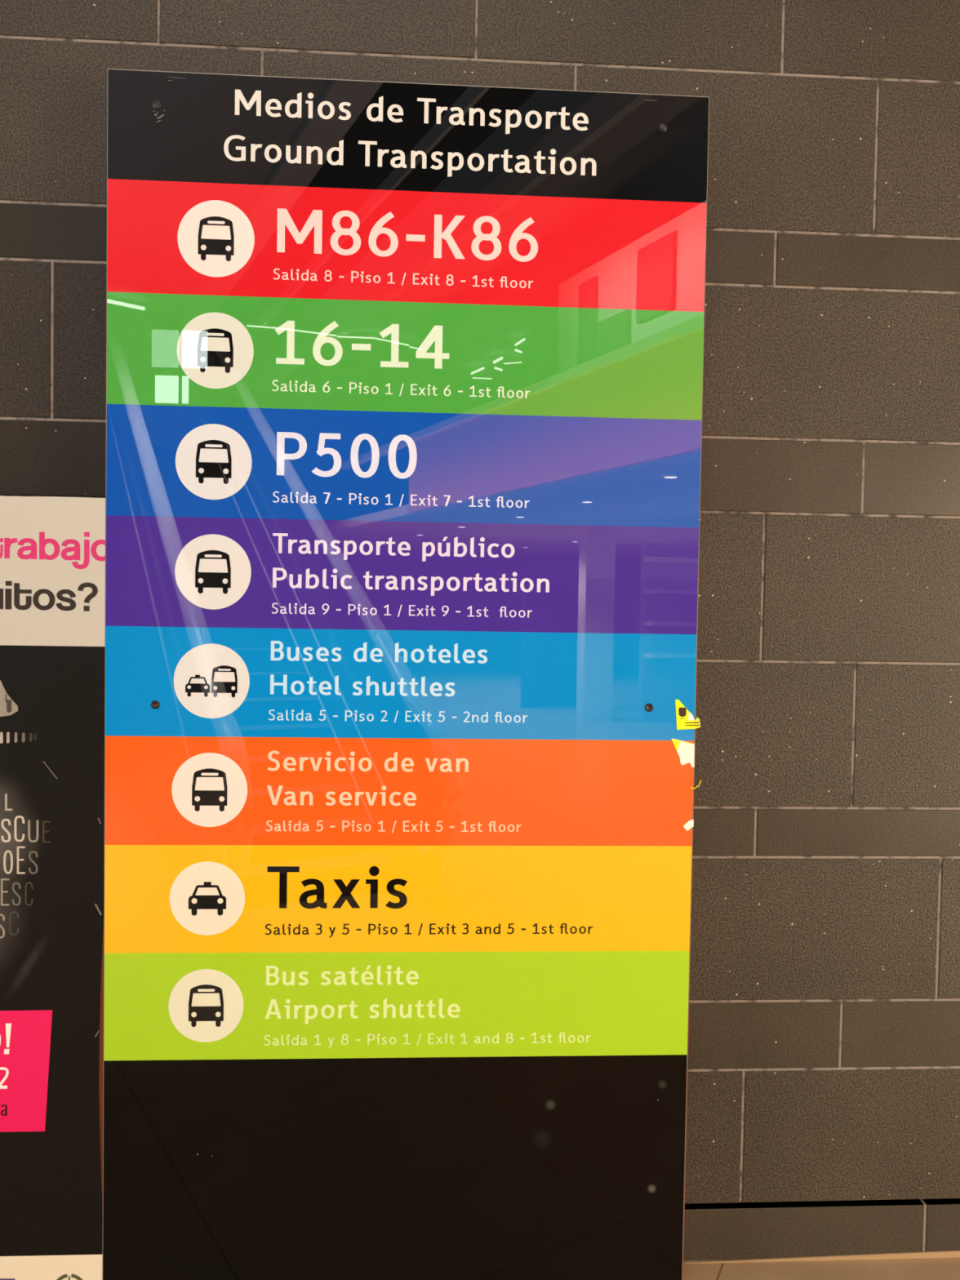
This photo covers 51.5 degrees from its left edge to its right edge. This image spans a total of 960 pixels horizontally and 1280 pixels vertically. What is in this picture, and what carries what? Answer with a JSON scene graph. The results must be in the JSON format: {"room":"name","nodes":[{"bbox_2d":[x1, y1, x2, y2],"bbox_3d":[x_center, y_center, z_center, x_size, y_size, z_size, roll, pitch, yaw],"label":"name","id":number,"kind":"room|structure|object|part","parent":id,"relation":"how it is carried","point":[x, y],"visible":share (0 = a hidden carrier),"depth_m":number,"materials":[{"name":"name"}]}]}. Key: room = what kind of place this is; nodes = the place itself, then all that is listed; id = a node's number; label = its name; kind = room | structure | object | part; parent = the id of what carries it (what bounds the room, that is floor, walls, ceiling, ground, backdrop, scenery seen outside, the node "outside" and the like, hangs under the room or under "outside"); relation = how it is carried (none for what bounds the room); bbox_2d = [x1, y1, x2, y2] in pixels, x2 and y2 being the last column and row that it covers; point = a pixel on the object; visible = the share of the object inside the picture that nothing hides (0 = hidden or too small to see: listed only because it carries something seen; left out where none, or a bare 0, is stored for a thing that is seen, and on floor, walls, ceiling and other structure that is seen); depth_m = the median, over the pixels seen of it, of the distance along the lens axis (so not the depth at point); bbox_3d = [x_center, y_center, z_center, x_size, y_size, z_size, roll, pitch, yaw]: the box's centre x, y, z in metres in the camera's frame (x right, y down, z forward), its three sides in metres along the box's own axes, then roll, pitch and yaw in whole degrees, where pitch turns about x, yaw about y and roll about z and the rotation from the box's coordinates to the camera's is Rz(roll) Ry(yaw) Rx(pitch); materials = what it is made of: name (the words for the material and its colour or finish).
{"room":"airport terminal","nodes":[
{"label":"airport terminal","id":0,"kind":"room"},
{"bbox_2d":[0,0,959,1262],"bbox_3d":[0.386,-1.720,2.388,8.800,6.400,0.250,1,2,-3],"label":"wall","id":1,"kind":"structure","parent":0,"point":[823,1109],"depth_m":2.33,"materials":[{"name":"tile"}]},
{"bbox_2d":[683,1250,959,1263],"bbox_3d":[2.563,1.484,2.492,4.350,0.060,0.004,1,2,-3],"label":"trim","id":2,"kind":"structure","parent":1,"relation":"attached to","point":[944,1254],"depth_m":2.40,"materials":[{"name":"beige"}]},
{"bbox_2d":[683,1257,959,1279],"bbox_3d":[1.701,2.071,-12.445,30.000,0.200,30.250,1,2,-3],"label":"floor","id":3,"kind":"structure","parent":0,"point":[921,1268],"depth_m":2.35,"materials":[{"name":"tile"}]},
{"bbox_2d":[0,496,105,1279],"bbox_3d":[-1.350,0.586,2.175,1.076,1.798,0.117,1,2,-3],"label":"poster board","id":4,"kind":"object","parent":3,"relation":"on","point":[52,548],"visible":1,"depth_m":2.14,"materials":[{"name":"black"}]},
{"bbox_2d":[98,68,709,1279],"bbox_3d":[-0.170,0.141,2.228,1.299,2.672,0.120,1,2,-3],"label":"sign","id":5,"kind":"object","parent":3,"relation":"on","point":[404,380],"visible":1,"depth_m":2.17,"materials":[{"name":"multicoloured plastic"}]},
{"bbox_3d":[-0.180,1.200,2.208,1.282,0.557,0.006,1,2,-3],"label":"panel","id":6,"kind":"part","parent":5,"relation":"part of","materials":[{"name":"black plastic"}]},
{"bbox_3d":[-0.174,0.803,2.195,1.282,0.236,0.006,1,2,-3],"label":"band panel","id":7,"kind":"part","parent":5,"relation":"part of","materials":[{"name":"green plastic"}]},
{"bbox_3d":[-0.170,0.568,2.188,1.282,0.236,0.006,1,2,-3],"label":"band panel","id":8,"kind":"part","parent":5,"relation":"part of","materials":[{"name":"yellow plastic"}]},
{"bbox_3d":[-0.166,0.332,2.180,1.282,0.236,0.006,1,2,-3],"label":"band panel","id":9,"kind":"part","parent":5,"relation":"part of","materials":[{"name":"orange plastic"}]},
{"bbox_3d":[-0.162,0.097,2.173,1.282,0.236,0.006,1,2,-3],"label":"band panel","id":10,"kind":"part","parent":5,"relation":"part of","materials":[{"name":"blue plastic"}]},
{"bbox_3d":[-0.159,-0.139,2.166,1.282,0.236,0.006,1,2,-3],"label":"band panel","id":11,"kind":"part","parent":5,"relation":"part of","materials":[{"name":"purple plastic"}]},
{"bbox_3d":[-0.155,-0.374,2.158,1.282,0.236,0.006,1,2,-3],"label":"band panel","id":12,"kind":"part","parent":5,"relation":"part of","materials":[{"name":"blue plastic"}]},
{"bbox_3d":[-0.151,-0.610,2.151,1.282,0.236,0.006,1,2,-3],"label":"band panel","id":13,"kind":"part","parent":5,"relation":"part of","materials":[{"name":"green plastic"}]},
{"bbox_3d":[-0.147,-0.846,2.143,1.282,0.236,0.006,1,2,-3],"label":"band panel","id":14,"kind":"part","parent":5,"relation":"part of","materials":[{"name":"red plastic"}]},
{"bbox_3d":[-0.143,-1.077,2.136,1.282,0.227,0.006,1,2,-3],"label":"header panel","id":15,"kind":"part","parent":5,"relation":"part of","materials":[{"name":"black plastic"}]},
{"bbox_2d":[671,738,694,767],"bbox_3d":[0.450,0.251,2.209,0.053,0.064,0.002,1,2,-3],"label":"sticker","id":16,"kind":"object","parent":5,"relation":"attached to","point":[686,750],"visible":1,"depth_m":2.21,"materials":[{"name":"beige paper"}]},
{"bbox_2d":[675,699,700,729],"bbox_3d":[0.460,0.166,2.206,0.056,0.067,0.008,1,2,7],"label":"sticker","id":17,"kind":"object","parent":5,"relation":"attached to","point":[685,719],"visible":1,"depth_m":2.21,"materials":[{"name":"yellow paper"}]},
{"bbox_2d":[678,707,686,716],"bbox_3d":[0.449,0.160,2.206,0.017,0.021,0.001,1,2,-3],"label":"print","id":18,"kind":"object","parent":17,"relation":"attached to","point":[682,711],"depth_m":2.21},
{"bbox_2d":[682,718,699,725],"bbox_3d":[0.465,0.182,2.205,0.043,0.017,0.002,1,2,8],"label":"print","id":19,"kind":"object","parent":17,"relation":"attached to","point":[686,722],"depth_m":2.21,"materials":[{"name":"brown"}]},
{"bbox_2d":[683,818,693,831],"bbox_3d":[0.464,0.412,2.215,0.023,0.027,0.003,1,2,-3],"label":"sticker","id":20,"kind":"object","parent":5,"relation":"attached to","point":[690,824],"visible":1,"depth_m":2.21,"materials":[{"name":"beige paper"}]}
]}

